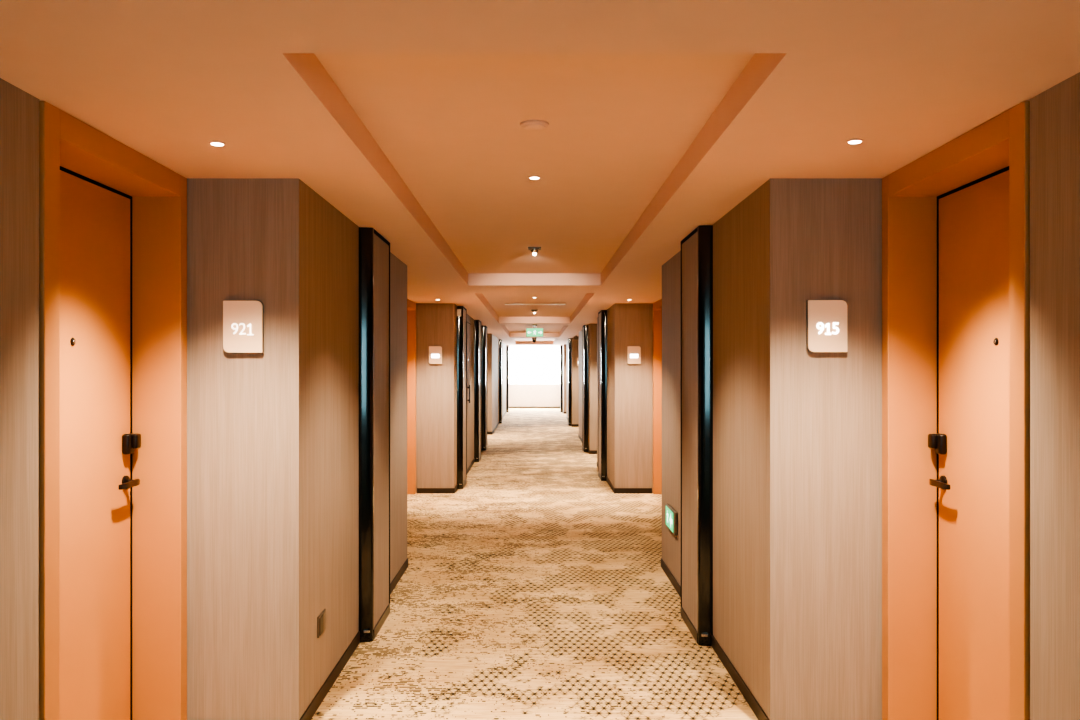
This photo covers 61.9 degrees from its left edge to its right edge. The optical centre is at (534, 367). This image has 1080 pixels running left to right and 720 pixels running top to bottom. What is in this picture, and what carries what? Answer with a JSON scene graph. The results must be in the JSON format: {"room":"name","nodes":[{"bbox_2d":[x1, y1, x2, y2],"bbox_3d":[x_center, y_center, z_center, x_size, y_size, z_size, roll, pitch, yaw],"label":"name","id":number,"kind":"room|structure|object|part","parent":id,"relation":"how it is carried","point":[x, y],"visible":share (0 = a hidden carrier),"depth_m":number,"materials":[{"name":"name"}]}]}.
{"room":"hotel corridor","nodes":[
{"label":"hotel corridor","id":0,"kind":"room"},
{"bbox_2d":[0,78,38,719],"bbox_3d":[-1.612,0.363,1.145,0.376,2.273,2.889,0,0,0],"label":"wall","id":1,"kind":"structure","parent":0,"point":[19,109],"depth_m":2.48,"materials":[{"name":"brown wood"}]},
{"bbox_2d":[187,178,406,719],"bbox_3d":[-1.381,0.363,5.235,0.839,2.273,3.130,0,0,0],"label":"wall","id":2,"kind":"structure","parent":0,"point":[273,434],"depth_m":3.67,"materials":[{"name":"brown wood"}]},
{"bbox_2d":[39,101,186,719],"bbox_3d":[-1.602,0.364,3.131,0.376,2.272,1.067,0,0,0],"label":"door","id":3,"kind":"structure","parent":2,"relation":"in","point":[113,218],"depth_m":3.37,"materials":[{"name":"orange paint"}]},
{"bbox_3d":[-1.564,0.450,3.478,0.017,0.024,0.162,0,0,-1],"label":"lever handle","id":4,"kind":"part","parent":3,"relation":"part of","materials":[{"name":"black metal"}]},
{"bbox_2d":[223,300,263,352],"bbox_3d":[-1.184,-0.168,3.659,0.163,0.216,0.023,0,0,0],"label":"number sign","id":5,"kind":"object","parent":2,"relation":"attached to","point":[243,320],"visible":1,"depth_m":3.65,"materials":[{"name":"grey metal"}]},
{"bbox_2d":[317,609,325,637],"bbox_3d":[-0.956,1.148,4.047,0.011,0.094,0.136,0,0,0],"label":"wall socket","id":6,"kind":"object","parent":2,"relation":"attached to","point":[321,619],"visible":1,"depth_m":4.01,"materials":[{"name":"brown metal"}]},
{"bbox_2d":[300,558,407,719],"bbox_3d":[-1.179,1.469,5.235,0.450,0.062,3.144,0,0,0],"label":"baseboard","id":7,"kind":"structure","parent":2,"relation":"attached to","point":[314,705],"depth_m":4.34,"materials":[{"name":"brown wood"}]},
{"bbox_2d":[359,227,389,641],"bbox_3d":[-0.923,0.365,5.224,0.076,2.269,0.632,0,0,0],"label":"pilaster","id":8,"kind":"object","parent":2,"relation":"attached to","point":[374,249],"visible":1,"depth_m":4.96,"materials":[{"name":"black metal"}]},
{"bbox_3d":[-0.926,0.347,5.245,0.069,2.196,0.550,0,0,0],"label":"panel","id":9,"kind":"part","parent":8,"relation":"part of","materials":[{"name":"brown wood"}]},
{"bbox_2d":[416,303,481,492],"bbox_3d":[-1.381,0.363,14.485,0.839,2.273,7.430,0,0,0],"label":"wall","id":10,"kind":"structure","parent":0,"point":[436,323],"depth_m":10.77,"materials":[{"name":"brown wood"}]},
{"bbox_2d":[429,346,441,363],"bbox_3d":[-1.184,-0.155,10.759,0.163,0.216,0.022,0,0,0],"label":"number sign","id":11,"kind":"object","parent":10,"relation":"attached to","point":[435,352],"visible":1,"depth_m":10.75,"materials":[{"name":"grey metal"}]},
{"bbox_2d":[417,447,481,492],"bbox_3d":[-1.179,1.469,14.485,0.450,0.062,7.444,0,0,0],"label":"baseboard","id":12,"kind":"structure","parent":10,"relation":"attached to","point":[419,490],"depth_m":10.76,"materials":[{"name":"brown wood"}]},
{"bbox_2d":[457,306,466,488],"bbox_3d":[-0.923,0.365,11.454,0.076,2.269,0.632,0,0,0],"label":"pilaster","id":13,"kind":"object","parent":10,"relation":"attached to","point":[461,320],"visible":0.98,"depth_m":11.16,"materials":[{"name":"black metal"}]},
{"bbox_3d":[-0.926,0.347,11.475,0.069,2.196,0.550,0,0,0],"label":"panel","id":14,"kind":"part","parent":13,"relation":"part of","materials":[{"name":"brown wood"}]},
{"bbox_2d":[467,322,470,468],"bbox_3d":[-0.949,0.410,13.150,0.065,2.140,0.820,0,0,0],"label":"door","id":15,"kind":"structure","parent":10,"relation":"in","point":[468,324],"depth_m":13.02,"materials":[{"name":"brown wood"}]},
{"bbox_2d":[474,320,480,461],"bbox_3d":[-0.923,0.365,14.654,0.076,2.269,0.632,0,0,0],"label":"pilaster","id":16,"kind":"object","parent":10,"relation":"attached to","point":[477,323],"visible":1,"depth_m":14.36,"materials":[{"name":"black metal"}]},
{"bbox_3d":[-0.926,0.347,14.675,0.069,2.196,0.550,0,0,0],"label":"panel","id":17,"kind":"part","parent":16,"relation":"part of","materials":[{"name":"brown wood"}]},
{"bbox_2d":[482,326,487,450],"bbox_3d":[-0.923,0.365,16.654,0.076,2.269,0.632,0,0,0],"label":"pilaster","id":18,"kind":"object","parent":10,"relation":"attached to","point":[484,328],"visible":0.99,"depth_m":16.36,"materials":[{"name":"black metal"}]},
{"bbox_3d":[-0.926,0.347,16.675,0.069,2.196,0.550,0,0,0],"label":"panel","id":19,"kind":"part","parent":18,"relation":"part of","materials":[{"name":"beige paper"}]},
{"bbox_2d":[487,334,505,431],"bbox_3d":[-1.381,0.363,27.025,0.839,2.273,13.450,0,0,0],"label":"wall","id":20,"kind":"structure","parent":0,"point":[492,341],"depth_m":21.62,"materials":[{"name":"beige paper"}]},
{"bbox_2d":[487,411,505,434],"bbox_3d":[-1.179,1.469,27.025,0.450,0.062,13.464,0,0,0],"label":"baseboard","id":21,"kind":"structure","parent":20,"relation":"attached to","point":[488,433],"depth_m":21.46,"materials":[{"name":"brown wood"}]},
{"bbox_2d":[499,340,502,423],"bbox_3d":[-0.923,0.365,24.604,0.076,2.269,0.632,0,0,0],"label":"pilaster","id":22,"kind":"object","parent":20,"relation":"attached to","point":[500,341],"visible":0.96,"depth_m":24.30,"materials":[{"name":"black metal"}]},
{"bbox_2d":[506,345,508,411],"bbox_3d":[-0.923,0.365,30.904,0.076,2.269,0.632,0,0,0],"label":"pilaster","id":23,"kind":"object","parent":20,"relation":"attached to","point":[507,346],"visible":0.98,"depth_m":30.60,"materials":[{"name":"black metal"}]},
{"bbox_3d":[-0.926,0.347,30.925,0.069,2.196,0.550,0,0,0],"label":"panel","id":24,"kind":"part","parent":23,"relation":"part of","materials":[{"name":"beige paper"}]},
{"bbox_2d":[311,408,757,719],"bbox_3d":[0.000,1.550,15.625,4.000,0.100,36.650,0,0,0],"label":"floor","id":25,"kind":"structure","parent":0,"point":[533,589],"depth_m":5.50,"materials":[{"name":"carpet"}]},
{"bbox_2d":[509,347,559,406],"bbox_3d":[0.000,0.363,33.840,3.600,2.273,0.180,0,0,0],"label":"wall","id":26,"kind":"structure","parent":0,"point":[520,395],"depth_m":33.75,"materials":[{"name":"white paint"}]},
{"bbox_2d":[509,348,559,383],"bbox_3d":[0.000,-0.072,33.840,1.922,1.375,0.060,0,0,0],"label":"window","id":27,"kind":"structure","parent":26,"relation":"in","point":[509,348],"depth_m":33.81,"materials":[{"name":"white plastic"}]},
{"bbox_2d":[509,407,559,407],"bbox_3d":[0.000,1.475,33.746,1.922,0.050,0.008,0,0,0],"label":"baseboard","id":28,"kind":"structure","parent":26,"relation":"attached to","point":[509,407],"depth_m":33.74,"materials":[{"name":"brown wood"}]},
{"bbox_2d":[0,0,1079,346],"bbox_3d":[0.000,-0.898,15.625,4.000,0.250,36.650,0,0,0],"label":"ceiling","id":29,"kind":"structure","parent":0,"point":[405,117],"depth_m":2.77,"materials":[{"name":"paint"}]},
{"bbox_2d":[209,141,224,145],"bbox_3d":[-1.089,-0.770,3.090,0.052,0.006,0.052,0,0,0],"label":"recessed light","id":30,"kind":"object","parent":29,"relation":"in","point":[215,143],"visible":1,"depth_m":3.08,"materials":[{"name":"paint"}]},
{"bbox_2d":[520,120,548,130],"bbox_3d":[0.000,-0.875,3.260,0.104,0.020,0.104,0,0,0],"label":"smoke detector","id":31,"kind":"object","parent":29,"relation":"attached to","point":[533,125],"visible":1,"depth_m":3.23,"materials":[{"name":"paint"}]},
{"bbox_2d":[526,325,542,336],"bbox_3d":[0.005,-0.664,16.098,0.310,0.218,0.032,0,0,0],"label":"exit sign","id":32,"kind":"object","parent":29,"relation":"hanging from","point":[530,332],"visible":1,"depth_m":16.08,"materials":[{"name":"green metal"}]},
{"bbox_2d":[528,247,540,255],"bbox_3d":[0.000,-0.856,6.620,0.096,0.058,0.096,0,0,0],"label":"spotlight","id":33,"kind":"object","parent":29,"relation":"attached to","point":[534,250],"visible":1,"depth_m":6.59,"materials":[{"name":"grey metal"}]},
{"bbox_3d":[0.000,-0.879,6.620,0.096,0.012,0.096,0,0,0],"label":"square frame","id":34,"kind":"part","parent":33,"relation":"part of","materials":[{"name":"grey metal"}]},
{"bbox_2d":[529,176,539,178],"bbox_3d":[0.000,-0.882,4.170,0.054,0.006,0.054,0,0,0],"label":"recessed light","id":35,"kind":"object","parent":29,"relation":"in","point":[530,177],"visible":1,"depth_m":4.16,"materials":[{"name":"paint"}]},
{"bbox_2d":[505,303,565,304],"bbox_3d":[0.010,-0.879,12.400,0.840,0.012,0.180,0,0,0],"label":"ceiling vent","id":36,"kind":"object","parent":29,"relation":"in","point":[505,303],"visible":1,"depth_m":12.34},
{"bbox_2d":[847,139,862,143],"bbox_3d":[1.089,-0.770,3.060,0.052,0.006,0.052,0,0,0],"label":"recessed light","id":37,"kind":"object","parent":29,"relation":"in","point":[852,141],"visible":1,"depth_m":3.05,"materials":[{"name":"paint"}]},
{"bbox_2d":[563,344,566,411],"bbox_3d":[1.381,0.363,31.625,0.839,2.273,4.250,0,0,0],"label":"wall","id":38,"kind":"structure","parent":0,"point":[564,345],"depth_m":29.50,"materials":[{"name":"beige wood"}]},
{"bbox_2d":[560,345,562,411],"bbox_3d":[0.923,0.365,30.904,0.076,2.269,0.632,0,0,0],"label":"pilaster","id":39,"kind":"object","parent":38,"relation":"attached to","point":[561,346],"visible":0.98,"depth_m":30.60,"materials":[{"name":"black metal"}]},
{"bbox_3d":[0.926,0.347,30.925,0.069,2.196,0.550,0,0,0],"label":"panel","id":40,"kind":"part","parent":39,"relation":"part of","materials":[{"name":"beige paper"}]},
{"bbox_2d":[567,338,578,423],"bbox_3d":[1.381,0.363,25.000,0.839,2.273,4.000,0,0,0],"label":"wall","id":41,"kind":"structure","parent":0,"point":[574,343],"depth_m":23.00,"materials":[{"name":"beige wood"}]},
{"bbox_2d":[568,338,570,425],"bbox_3d":[0.923,0.365,23.704,0.076,2.269,0.632,0,0,0],"label":"pilaster","id":42,"kind":"object","parent":41,"relation":"attached to","point":[569,339],"visible":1,"depth_m":23.41,"materials":[{"name":"black metal"}]},
{"bbox_3d":[0.926,0.347,23.725,0.069,2.196,0.550,0,0,0],"label":"panel","id":43,"kind":"part","parent":42,"relation":"part of","materials":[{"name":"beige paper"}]},
{"bbox_2d":[579,324,596,449],"bbox_3d":[1.381,0.363,17.650,0.839,2.273,3.900,0,0,0],"label":"wall","id":44,"kind":"structure","parent":0,"point":[592,328],"depth_m":15.70,"materials":[{"name":"beige wood"}]},
{"bbox_2d":[582,325,587,451],"bbox_3d":[0.923,0.365,16.404,0.076,2.269,0.632,0,0,0],"label":"pilaster","id":45,"kind":"object","parent":44,"relation":"attached to","point":[585,327],"visible":0.99,"depth_m":16.11,"materials":[{"name":"black metal"}]},
{"bbox_3d":[0.926,0.347,16.425,0.069,2.196,0.550,0,0,0],"label":"panel","id":46,"kind":"part","parent":45,"relation":"part of","materials":[{"name":"beige paper"}]},
{"bbox_2d":[578,434,596,453],"bbox_3d":[1.179,1.469,17.650,0.450,0.062,3.914,0,0,0],"label":"baseboard","id":47,"kind":"structure","parent":44,"relation":"attached to","point":[580,438],"depth_m":15.69,"materials":[{"name":"brown wood"}]},
{"bbox_2d":[597,303,652,492],"bbox_3d":[1.381,0.363,12.285,0.839,2.273,3.030,0,0,0],"label":"wall","id":48,"kind":"structure","parent":0,"point":[629,386],"depth_m":10.77,"materials":[{"name":"brown wood"}]},
{"bbox_2d":[598,310,606,480],"bbox_3d":[0.923,0.365,12.254,0.076,2.269,0.632,0,0,0],"label":"pilaster","id":49,"kind":"object","parent":48,"relation":"attached to","point":[602,315],"visible":1,"depth_m":11.96,"materials":[{"name":"black metal"}]},
{"bbox_3d":[0.926,0.347,12.275,0.069,2.196,0.550,0,0,0],"label":"panel","id":50,"kind":"part","parent":49,"relation":"part of","materials":[{"name":"brown wood"}]},
{"bbox_2d":[597,462,651,492],"bbox_3d":[1.179,1.469,12.285,0.450,0.062,3.044,0,0,0],"label":"baseboard","id":51,"kind":"structure","parent":48,"relation":"attached to","point":[615,490],"depth_m":10.76,"materials":[{"name":"brown wood"}]},
{"bbox_2d":[627,346,640,363],"bbox_3d":[1.190,-0.155,10.759,0.163,0.216,0.022,0,0,0],"label":"number sign","id":52,"kind":"object","parent":48,"relation":"attached to","point":[633,352],"visible":1,"depth_m":10.75,"materials":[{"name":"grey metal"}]},
{"bbox_2d":[662,178,881,719],"bbox_3d":[1.381,0.363,5.235,0.839,2.273,3.130,0,0,0],"label":"wall","id":53,"kind":"structure","parent":0,"point":[797,431],"depth_m":3.67,"materials":[{"name":"brown wood"}]},
{"bbox_2d":[666,503,677,535],"bbox_3d":[0.948,1.048,6.235,0.026,0.160,0.410,0,0,0],"label":"exit sign","id":54,"kind":"object","parent":53,"relation":"attached to","point":[671,514],"visible":1,"depth_m":6.14,"materials":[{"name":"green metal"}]},
{"bbox_2d":[681,225,712,645],"bbox_3d":[0.923,0.365,5.154,0.076,2.269,0.632,0,0,0],"label":"pilaster","id":55,"kind":"object","parent":53,"relation":"attached to","point":[697,247],"visible":1,"depth_m":4.93,"materials":[{"name":"black metal"}]},
{"bbox_3d":[0.926,0.347,5.175,0.069,2.196,0.550,0,0,0],"label":"panel","id":56,"kind":"part","parent":55,"relation":"part of","materials":[{"name":"brown wood"}]},
{"bbox_2d":[661,558,768,719],"bbox_3d":[1.179,1.469,5.235,0.450,0.062,3.144,0,0,0],"label":"baseboard","id":57,"kind":"structure","parent":53,"relation":"attached to","point":[754,705],"depth_m":4.34,"materials":[{"name":"brown wood"}]},
{"bbox_2d":[806,300,846,352],"bbox_3d":[1.190,-0.170,3.659,0.163,0.216,0.023,0,0,0],"label":"number sign","id":58,"kind":"object","parent":53,"relation":"attached to","point":[826,320],"visible":1,"depth_m":3.65,"materials":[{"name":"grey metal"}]},
{"bbox_2d":[882,101,1029,719],"bbox_3d":[1.602,0.364,3.131,0.376,2.272,1.067,0,0,0],"label":"door","id":59,"kind":"structure","parent":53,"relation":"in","point":[956,217],"depth_m":3.38,"materials":[{"name":"orange paint"}]},
{"bbox_3d":[1.564,0.450,3.478,0.017,0.024,0.162,0,0,1],"label":"lever handle","id":60,"kind":"part","parent":59,"relation":"part of","materials":[{"name":"black metal"}]},
{"bbox_2d":[1030,72,1079,719],"bbox_3d":[1.612,0.363,1.145,0.376,2.273,2.889,0,0,0],"label":"wall","id":61,"kind":"structure","parent":0,"point":[1054,112],"depth_m":2.46,"materials":[{"name":"brown wood"}]},
{"bbox_3d":[-1.875,0.363,15.625,0.150,2.273,36.650,0,0,0],"label":"wall","id":62,"kind":"structure","parent":0,"visible":0},
{"bbox_2d":[407,299,415,493],"bbox_3d":[-1.602,0.364,10.230,0.376,2.272,1.067,0,0,0],"label":"door","id":63,"kind":"structure","parent":62,"relation":"in","point":[411,306],"depth_m":10.70,"materials":[{"name":"orange paint"}]},
{"bbox_3d":[1.875,0.363,15.625,0.150,2.273,36.650,0,0,0],"label":"wall","id":64,"kind":"structure","parent":0,"visible":0},
{"bbox_2d":[653,299,661,493],"bbox_3d":[1.602,0.364,10.230,0.376,2.272,1.067,0,0,0],"label":"door","id":65,"kind":"structure","parent":64,"relation":"in","point":[657,306],"depth_m":10.70,"materials":[{"name":"orange paint"}]}
]}

